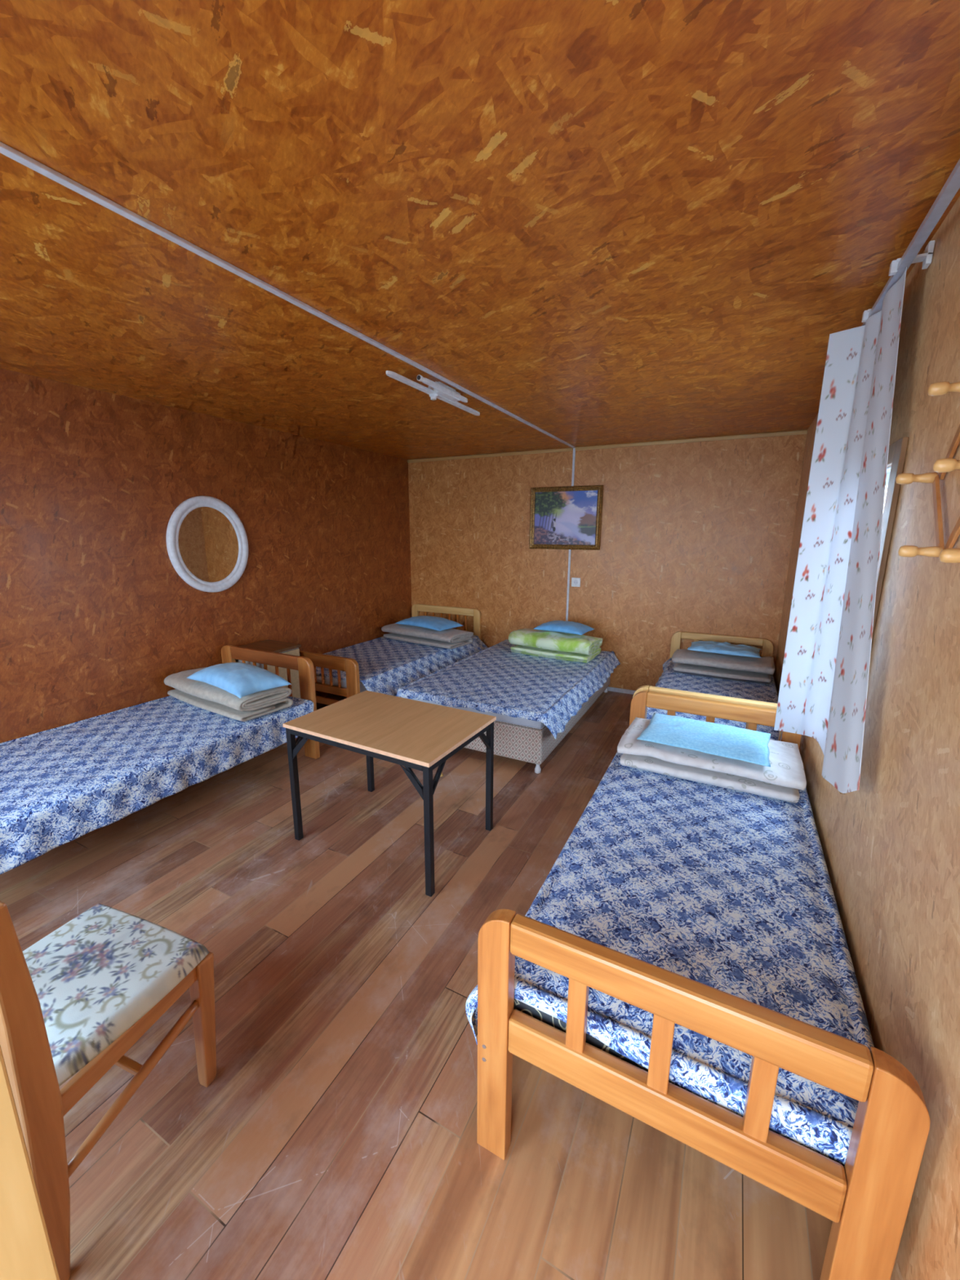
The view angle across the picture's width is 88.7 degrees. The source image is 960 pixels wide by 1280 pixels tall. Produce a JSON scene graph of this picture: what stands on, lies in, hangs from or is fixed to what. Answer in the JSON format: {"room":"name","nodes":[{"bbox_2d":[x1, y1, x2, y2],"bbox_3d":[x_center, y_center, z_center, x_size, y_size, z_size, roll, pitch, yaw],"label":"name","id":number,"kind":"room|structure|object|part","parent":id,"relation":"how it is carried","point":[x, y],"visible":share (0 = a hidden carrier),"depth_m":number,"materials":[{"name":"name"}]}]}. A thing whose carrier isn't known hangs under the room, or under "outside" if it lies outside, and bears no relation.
{"room":"dormitory","nodes":[
{"label":"dormitory","id":0,"kind":"room"},
{"bbox_2d":[0,368,411,742],"bbox_3d":[-2.345,-0.420,3.823,0.140,2.603,6.284,7,14,27],"label":"wall","id":1,"kind":"structure","parent":0,"point":[96,613],"depth_m":3.54,"materials":[{"name":"brown wood"}]},
{"bbox_2d":[165,495,248,592],"bbox_3d":[-2.153,-0.760,3.926,0.037,0.756,0.678,7,14,27],"label":"wall mirror","id":2,"kind":"object","parent":1,"relation":"attached to","point":[206,540],"visible":1,"depth_m":3.90,"materials":[{"name":"white paint"}]},
{"bbox_2d":[178,506,239,582],"bbox_3d":[-2.164,-0.761,3.932,0.010,0.602,0.524,7,14,27],"label":"mirror glass","id":3,"kind":"object","parent":2,"relation":"attached to","point":[209,536],"depth_m":3.92,"materials":[{"name":"brown mirror"}]},
{"bbox_2d":[0,690,832,1279],"bbox_3d":[-0.424,1.121,3.141,4.478,0.100,6.284,7,14,27],"label":"floor","id":4,"kind":"structure","parent":0,"point":[333,1135],"depth_m":1.54,"materials":[{"name":"brown wood"}]},
{"bbox_2d":[0,901,216,1279],"bbox_3d":[-1.173,0.951,1.372,0.634,0.980,0.542,5,13,20],"label":"dining chair","id":5,"kind":"object","parent":4,"relation":"on","point":[81,996],"visible":1,"depth_m":1.29,"materials":[{"name":"brown wood"}]},
{"bbox_3d":[-0.987,1.018,1.072,0.068,0.980,0.101,5,13,20],"label":"leg","id":6,"kind":"part","parent":5,"relation":"part of","materials":[{"name":"brown wood"}]},
{"bbox_2d":[22,903,208,1086],"bbox_3d":[-1.156,0.972,1.423,0.525,0.056,0.444,5,13,20],"label":"seat cushion","id":7,"kind":"object","parent":5,"relation":"on","point":[98,976],"depth_m":1.39,"materials":[{"name":"fabric"}]},
{"bbox_3d":[-0.930,1.051,1.317,0.022,0.055,0.401,4,13,16],"label":"seat rail","id":8,"kind":"part","parent":5,"relation":"part of","materials":[{"name":"brown wood"}]},
{"bbox_3d":[-0.870,1.195,1.550,0.060,0.430,0.086,5,13,20],"label":"leg","id":9,"kind":"part","parent":5,"relation":"part of","materials":[{"name":"brown wood"}]},
{"bbox_2d":[235,640,301,697],"bbox_3d":[-1.837,0.423,4.302,0.445,0.755,0.395,7,14,27],"label":"nightstand","id":10,"kind":"object","parent":4,"relation":"on","point":[289,648],"visible":0.3,"depth_m":4.24,"materials":[{"name":"brown wood"}]},
{"bbox_3d":[-1.673,0.431,4.214,0.016,0.660,0.360,7,14,27],"label":"door","id":11,"kind":"part","parent":10,"relation":"part of","materials":[{"name":"beige wood"}]},
{"bbox_2d":[221,644,319,759],"bbox_3d":[-2.174,0.674,3.040,1.028,0.800,2.136,7,14,27],"label":"bed","id":12,"kind":"object","parent":4,"relation":"on","point":[229,653],"visible":0.23,"depth_m":3.79,"materials":[{"name":"orange wood"}]},
{"bbox_3d":[-2.097,0.432,4.150,0.122,0.800,0.046,7,14,27],"label":"leg","id":13,"kind":"part","parent":12,"relation":"part of","materials":[{"name":"orange wood"}]},
{"bbox_3d":[-1.701,0.138,3.877,0.766,0.105,0.042,7,14,27],"label":"headboard","id":14,"kind":"part","parent":12,"relation":"part of","materials":[{"name":"brown wood"}]},
{"bbox_3d":[-1.308,0.523,3.753,0.122,0.800,0.046,7,14,27],"label":"leg","id":15,"kind":"part","parent":12,"relation":"part of","materials":[{"name":"orange wood"}]},
{"bbox_2d":[282,690,496,897],"bbox_3d":[-0.489,0.786,2.789,0.957,0.704,0.666,7,14,28],"label":"square table","id":16,"kind":"object","parent":4,"relation":"on","point":[416,735],"visible":1,"depth_m":2.63,"materials":[{"name":"brown wood"}]},
{"bbox_3d":[-1.035,0.804,2.741,0.034,0.684,0.034,7,14,28],"label":"leg","id":17,"kind":"part","parent":16,"relation":"part of","materials":[{"name":"black paint"}]},
{"bbox_3d":[-0.739,0.691,3.267,0.034,0.684,0.034,7,14,28],"label":"leg","id":18,"kind":"part","parent":16,"relation":"part of","materials":[{"name":"black paint"}]},
{"bbox_3d":[-0.241,0.901,2.314,0.034,0.684,0.034,7,14,28],"label":"leg","id":19,"kind":"part","parent":16,"relation":"part of","materials":[{"name":"black paint"}]},
{"bbox_3d":[0.056,0.788,2.840,0.034,0.684,0.034,7,14,28],"label":"leg","id":20,"kind":"part","parent":16,"relation":"part of","materials":[{"name":"black paint"}]},
{"bbox_2d":[299,604,481,705],"bbox_3d":[-0.955,0.173,5.359,1.015,0.802,2.271,7,14,27],"label":"bed","id":21,"kind":"object","parent":4,"relation":"on","point":[340,664],"visible":0.41,"depth_m":4.32,"materials":[{"name":"orange wood"}]},
{"bbox_3d":[-1.474,0.172,4.352,0.765,0.115,0.042,7,14,27],"label":"footboard","id":22,"kind":"part","parent":21,"relation":"part of","materials":[{"name":"brown wood"}]},
{"bbox_3d":[-1.471,0.533,4.428,0.765,0.060,0.020,7,14,27],"label":"cross rail","id":23,"kind":"part","parent":21,"relation":"part of","materials":[{"name":"brown wood"}]},
{"bbox_3d":[-1.475,0.415,4.405,0.765,0.070,0.038,7,14,27],"label":"rail","id":24,"kind":"part","parent":21,"relation":"part of","materials":[{"name":"brown wood"}]},
{"bbox_2d":[316,675,367,693],"bbox_3d":[-0.960,0.167,5.360,0.955,0.110,2.165,7,14,27],"label":"mattress","id":25,"kind":"object","parent":21,"relation":"on","point":[362,688],"visible":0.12,"depth_m":4.33,"materials":[{"name":"fabric"}]},
{"bbox_2d":[315,635,488,697],"bbox_3d":[-0.850,0.226,5.318,1.250,0.251,2.168,7,14,27],"label":"bedspread","id":26,"kind":"object","parent":25,"relation":"on","point":[386,665],"visible":0.46,"depth_m":5.00,"materials":[{"name":"blue fabric"}]},
{"bbox_2d":[381,622,473,648],"bbox_3d":[-0.624,-0.076,5.683,1.056,0.174,0.454,9,15,34],"label":"folded blanket","id":27,"kind":"object","parent":26,"relation":"on","point":[451,638],"visible":0.9,"depth_m":5.47,"materials":[{"name":"grey fabric"}]},
{"bbox_2d":[395,615,463,631],"bbox_3d":[-0.595,-0.214,5.666,0.722,0.108,0.404,9,15,36],"label":"pillow","id":28,"kind":"object","parent":27,"relation":"on","point":[439,624],"visible":1,"depth_m":5.53,"materials":[{"name":"blue fabric"}]},
{"bbox_3d":[-1.084,0.489,4.214,0.115,0.672,0.046,7,14,27],"label":"leg","id":29,"kind":"part","parent":21,"relation":"part of","materials":[{"name":"orange wood"}]},
{"bbox_3d":[-0.856,-0.083,6.532,0.090,0.802,0.046,7,14,27],"label":"leg","id":30,"kind":"part","parent":21,"relation":"part of","materials":[{"name":"paint"}]},
{"bbox_3d":[-0.443,-0.383,6.249,0.835,0.090,0.042,7,14,27],"label":"headboard","id":31,"kind":"part","parent":21,"relation":"part of","materials":[{"name":"paint"}]},
{"bbox_3d":[-0.034,0.011,6.118,0.090,0.802,0.046,7,14,27],"label":"leg","id":32,"kind":"part","parent":21,"relation":"part of","materials":[{"name":"paint"}]},
{"bbox_2d":[463,675,610,773],"bbox_3d":[0.389,0.546,4.749,1.245,0.345,2.190,7,14,27],"label":"bed","id":33,"kind":"object","parent":4,"relation":"on","point":[522,743],"visible":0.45,"depth_m":3.62,"materials":[{"name":"white fabric"}]},
{"bbox_2d":[401,697,545,728],"bbox_3d":[0.392,0.323,4.704,1.235,0.109,2.192,7,14,27],"label":"mattress","id":34,"kind":"object","parent":33,"relation":"on","point":[522,722],"visible":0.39,"depth_m":3.60,"materials":[{"name":"blue fabric"}]},
{"bbox_2d":[395,639,620,739],"bbox_3d":[0.423,0.340,4.657,1.383,0.168,2.205,7,14,27],"label":"bedspread","id":35,"kind":"object","parent":34,"relation":"on","point":[549,691],"visible":0.84,"depth_m":4.15,"materials":[{"name":"blue fabric"}]},
{"bbox_2d":[508,628,602,662],"bbox_3d":[0.777,0.028,5.116,0.895,0.254,0.476,8,14,31],"label":"folded blanket","id":36,"kind":"object","parent":35,"relation":"on","point":[542,643],"visible":0.98,"depth_m":4.94,"materials":[{"name":"green fabric"}]},
{"bbox_2d":[533,620,594,635],"bbox_3d":[0.871,-0.144,5.087,0.541,0.098,0.361,8,15,32],"label":"pillow","id":37,"kind":"object","parent":36,"relation":"on","point":[568,627],"visible":1,"depth_m":4.98,"materials":[{"name":"blue fabric"}]},
{"bbox_2d":[476,690,930,1279],"bbox_3d":[0.864,0.921,2.024,0.898,0.780,2.067,7,14,27],"label":"bed","id":38,"kind":"object","parent":4,"relation":"on","point":[867,1201],"visible":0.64,"depth_m":1.04,"materials":[{"name":"orange wood"}]},
{"bbox_3d":[0.042,1.069,1.329,0.088,0.780,0.045,7,14,27],"label":"leg","id":39,"kind":"part","parent":38,"relation":"part of","materials":[{"name":"orange wood"}]},
{"bbox_3d":[0.974,0.691,3.080,0.088,0.780,0.045,7,14,27],"label":"leg","id":40,"kind":"part","parent":38,"relation":"part of","materials":[{"name":"orange wood"}]},
{"bbox_3d":[0.402,1.069,1.139,0.722,0.107,0.041,7,14,27],"label":"rail","id":41,"kind":"part","parent":38,"relation":"part of","materials":[{"name":"orange wood"}]},
{"bbox_2d":[513,998,844,1167],"bbox_3d":[0.871,0.877,2.010,0.833,0.152,1.950,7,14,27],"label":"mattress","id":42,"kind":"object","parent":38,"relation":"on","point":[528,1009],"visible":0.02,"depth_m":1.27,"materials":[{"name":"white fabric"}]},
{"bbox_2d":[465,751,874,1164],"bbox_3d":[0.834,0.912,2.035,0.994,0.282,1.963,7,14,27],"label":"bedspread","id":43,"kind":"object","parent":42,"relation":"on","point":[731,891],"visible":0.72,"depth_m":1.54,"materials":[{"name":"blue fabric"}]},
{"bbox_2d":[617,717,806,803],"bbox_3d":[1.171,0.580,2.529,0.815,0.149,0.512,7,14,28],"label":"folded blanket","id":44,"kind":"object","parent":43,"relation":"on","point":[782,781],"visible":0.66,"depth_m":2.34,"materials":[{"name":"white fabric"}]},
{"bbox_2d":[636,712,770,767],"bbox_3d":[1.151,0.484,2.512,0.588,0.045,0.435,7,14,29],"label":"pillow","id":45,"kind":"object","parent":44,"relation":"on","point":[711,738],"visible":1,"depth_m":2.45,"materials":[{"name":"blue fabric"}]},
{"bbox_3d":[0.403,0.774,1.075,0.722,0.092,0.045,7,14,27],"label":"footboard","id":46,"kind":"part","parent":38,"relation":"part of","materials":[{"name":"orange wood"}]},
{"bbox_3d":[1.333,0.396,2.827,0.716,0.092,0.045,7,14,27],"label":"headboard","id":47,"kind":"part","parent":38,"relation":"part of","materials":[{"name":"orange wood"}]},
{"bbox_3d":[1.688,0.773,2.721,0.088,0.780,0.045,7,14,27],"label":"leg","id":48,"kind":"part","parent":38,"relation":"part of","materials":[{"name":"orange wood"}]},
{"bbox_3d":[0.761,1.151,0.967,0.088,0.780,0.045,7,14,27],"label":"leg","id":49,"kind":"part","parent":38,"relation":"part of","materials":[{"name":"orange wood"}]},
{"bbox_2d":[632,631,781,741],"bbox_3d":[1.864,0.502,3.935,0.910,0.792,2.260,7,14,27],"label":"bed","id":50,"kind":"object","parent":4,"relation":"on","point":[767,646],"visible":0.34,"depth_m":4.63,"materials":[{"name":"wood"}]},
{"bbox_3d":[1.006,0.670,3.149,0.088,0.792,0.045,7,14,27],"label":"leg","id":51,"kind":"part","parent":50,"relation":"part of","materials":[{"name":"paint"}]},
{"bbox_3d":[2.007,0.275,5.085,0.088,0.748,0.045,7,14,27],"label":"leg","id":52,"kind":"part","parent":50,"relation":"part of","materials":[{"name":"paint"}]},
{"bbox_3d":[1.365,0.369,2.894,0.716,0.092,0.045,7,14,27],"label":"footboard","id":53,"kind":"part","parent":50,"relation":"part of","materials":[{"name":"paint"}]},
{"bbox_3d":[2.371,-0.015,4.830,0.728,0.070,0.045,7,14,27],"label":"headboard","id":54,"kind":"part","parent":50,"relation":"part of","materials":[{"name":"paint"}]},
{"bbox_3d":[2.732,0.358,4.720,0.088,0.748,0.045,7,14,27],"label":"leg","id":55,"kind":"part","parent":50,"relation":"part of","materials":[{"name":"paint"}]},
{"bbox_3d":[1.720,0.752,2.789,0.088,0.792,0.045,7,14,27],"label":"leg","id":56,"kind":"part","parent":50,"relation":"part of","materials":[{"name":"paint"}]},
{"bbox_2d":[0,0,959,459],"bbox_3d":[-0.411,-1.519,2.564,4.478,0.100,6.284,7,14,27],"label":"ceiling","id":57,"kind":"structure","parent":0,"point":[601,222],"depth_m":1.34,"materials":[{"name":"brown wood"}]},
{"bbox_2d":[0,141,575,448],"bbox_3d":[-0.385,-1.460,2.556,0.028,0.012,5.992,7,14,27],"label":"cable conduit","id":58,"kind":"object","parent":57,"relation":"attached to","point":[5,149],"depth_m":1.58,"materials":[{"name":"plastic"}]},
{"bbox_2d":[386,370,479,415],"bbox_3d":[-0.226,-1.529,3.055,0.124,0.088,1.065,7,14,27],"label":"fitting","id":59,"kind":"object","parent":57,"relation":"attached to","point":[439,390],"visible":1,"depth_m":2.97,"materials":[{"name":"white plastic"}]},
{"bbox_2d":[416,374,424,382],"bbox_3d":[-0.329,-1.471,2.765,0.032,0.032,0.050,7,14,27],"label":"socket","id":60,"kind":"object","parent":59,"relation":"attached to","point":[420,378],"depth_m":2.75,"materials":[{"name":"white plastic"}]},
{"bbox_3d":[-0.235,-1.566,3.046,0.080,0.012,0.200,7,14,27],"label":"mounting plate","id":61,"kind":"part","parent":59,"relation":"part of","materials":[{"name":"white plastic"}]},
{"bbox_3d":[-0.205,-1.519,2.994,0.030,0.022,0.517,7,14,27],"label":"short blade","id":62,"kind":"part","parent":59,"relation":"part of","materials":[{"name":"white plastic"}]},
{"bbox_2d":[408,434,806,690],"bbox_3d":[0.992,-0.775,5.520,4.198,2.603,0.140,7,14,27],"label":"wall","id":63,"kind":"structure","parent":0,"point":[695,537],"depth_m":5.13,"materials":[{"name":"brown wood"}]},
{"bbox_2d":[407,447,573,462],"bbox_3d":[0.037,-2.119,5.642,2.118,0.036,0.022,7,14,27],"label":"trim","id":64,"kind":"structure","parent":63,"relation":"attached to","point":[566,449],"depth_m":5.58,"materials":[{"name":"brown wood"}]},
{"bbox_2d":[528,484,603,550],"bbox_3d":[0.917,-1.321,5.325,0.793,0.662,0.037,7,14,27],"label":"framed painting","id":65,"kind":"object","parent":63,"relation":"attached to","point":[562,517],"visible":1,"depth_m":5.32,"materials":[{"name":"paint"}]},
{"bbox_2d":[565,448,575,621],"bbox_3d":[0.987,-0.898,5.409,0.024,2.291,0.012,7,14,27],"label":"trim","id":66,"kind":"structure","parent":63,"relation":"attached to","point":[574,449],"depth_m":5.42,"materials":[{"name":"plastic"}]},
{"bbox_2d":[571,577,580,586],"bbox_3d":[1.060,-0.638,5.424,0.100,0.100,0.014,7,14,27],"label":"wall socket","id":67,"kind":"object","parent":63,"relation":"attached to","point":[575,582],"visible":1,"depth_m":5.42,"materials":[{"name":"white plastic"}]},
{"bbox_2d":[607,686,635,694],"bbox_3d":[0.951,0.489,5.726,4.198,0.045,0.014,7,14,27],"label":"baseboard","id":68,"kind":"structure","parent":63,"relation":"attached to","point":[611,689],"depth_m":5.41,"materials":[{"name":"plastic"}]},
{"bbox_2d":[575,429,807,450],"bbox_3d":[1.914,-1.904,4.696,2.052,0.036,0.022,7,14,27],"label":"trim","id":69,"kind":"structure","parent":63,"relation":"attached to","point":[802,431],"depth_m":4.62,"materials":[{"name":"brown wood"}]},
{"bbox_2d":[773,195,959,1279],"bbox_3d":[1.509,0.022,1.882,0.140,2.603,6.284,7,14,27],"label":"wall","id":70,"kind":"structure","parent":0,"point":[891,845],"depth_m":1.23,"materials":[{"name":"brown wood"}]},
{"bbox_2d":[839,436,908,794],"bbox_3d":[1.704,-0.167,2.243,0.156,1.200,1.490,7,14,27],"label":"window","id":71,"kind":"structure","parent":70,"relation":"in","point":[897,450],"depth_m":1.57,"materials":[{"name":"white paint"}]},
{"bbox_3d":[1.693,-0.183,2.244,0.040,1.027,1.308,7,14,27],"label":"frame","id":72,"kind":"part","parent":71,"relation":"part of","materials":[{"name":"white plastic"}]},
{"bbox_2d":[861,158,959,325],"bbox_3d":[1.077,-1.068,1.044,0.096,0.064,2.060,7,14,27],"label":"rail","id":73,"kind":"object","parent":70,"relation":"attached to","point":[897,267],"visible":0.7,"depth_m":1.39,"materials":[{"name":"metal"}]},
{"bbox_2d":[773,266,906,793],"bbox_3d":[1.296,-0.302,1.700,0.111,1.711,0.986,5,13,19],"label":"curtain","id":74,"kind":"object","parent":73,"relation":"hanging from","point":[823,692],"visible":1,"depth_m":1.87,"materials":[{"name":"fabric"}]},
{"bbox_2d":[895,381,959,563],"bbox_3d":[0.901,-0.324,0.861,0.090,0.377,0.849,7,14,27],"label":"peg rack","id":75,"kind":"object","parent":70,"relation":"attached to","point":[946,554],"visible":1,"depth_m":1.12,"materials":[{"name":"beige wood"}]},
{"bbox_3d":[-1.828,0.377,0.184,4.198,2.603,0.140,7,14,27],"label":"wall","id":76,"kind":"structure","parent":0,"visible":0},
{"bbox_2d":[0,1044,60,1279],"bbox_3d":[-0.650,0.672,0.174,0.041,2.018,0.792,7,14,27],"label":"door","id":77,"kind":"structure","parent":76,"relation":"in","point":[26,1252],"depth_m":0.48,"materials":[{"name":"brown wood"}]},
{"bbox_3d":[1.872,0.481,3.925,0.841,0.118,2.155,7,14,27],"label":"mattress","id":78,"kind":"object","parent":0,"visible":0},
{"bbox_2d":[646,657,778,740],"bbox_3d":[1.845,0.455,3.939,0.961,0.118,2.175,7,14,27],"label":"bedspread","id":79,"kind":"object","parent":78,"relation":"on","point":[670,679],"visible":0.33,"depth_m":3.97,"materials":[{"name":"blue fabric"}]},
{"bbox_2d":[671,648,774,684],"bbox_3d":[2.154,0.208,4.371,0.794,0.179,0.492,7,14,28],"label":"folded blanket","id":80,"kind":"object","parent":79,"relation":"on","point":[728,667],"visible":0.96,"depth_m":4.22,"materials":[{"name":"grey fabric"}]},
{"bbox_2d":[687,640,761,657],"bbox_3d":[2.181,0.067,4.379,0.585,0.076,0.361,7,14,29],"label":"pillow","id":81,"kind":"object","parent":80,"relation":"on","point":[725,648],"visible":1,"depth_m":4.30,"materials":[{"name":"blue fabric"}]},
{"bbox_3d":[-2.171,0.658,3.035,1.005,0.110,2.020,7,14,27],"label":"mattress","id":82,"kind":"object","parent":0,"visible":0},
{"bbox_2d":[0,695,313,874],"bbox_3d":[-2.163,0.690,3.047,1.084,0.224,2.014,7,14,27],"label":"bedspread","id":83,"kind":"object","parent":82,"relation":"on","point":[60,785],"visible":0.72,"depth_m":2.73,"materials":[{"name":"blue fabric"}]},
{"bbox_2d":[164,666,293,721],"bbox_3d":[-1.851,0.359,3.569,0.988,0.189,0.431,8,15,32],"label":"folded blanket","id":84,"kind":"object","parent":83,"relation":"on","point":[202,695],"visible":0.61,"depth_m":3.35,"materials":[{"name":"beige fabric"}]},
{"bbox_2d":[186,662,291,697],"bbox_3d":[-1.667,0.241,3.370,0.722,0.132,0.362,9,15,35],"label":"pillow","id":85,"kind":"object","parent":84,"relation":"on","point":[239,679],"visible":1,"depth_m":3.24,"materials":[{"name":"blue fabric"}]}
]}

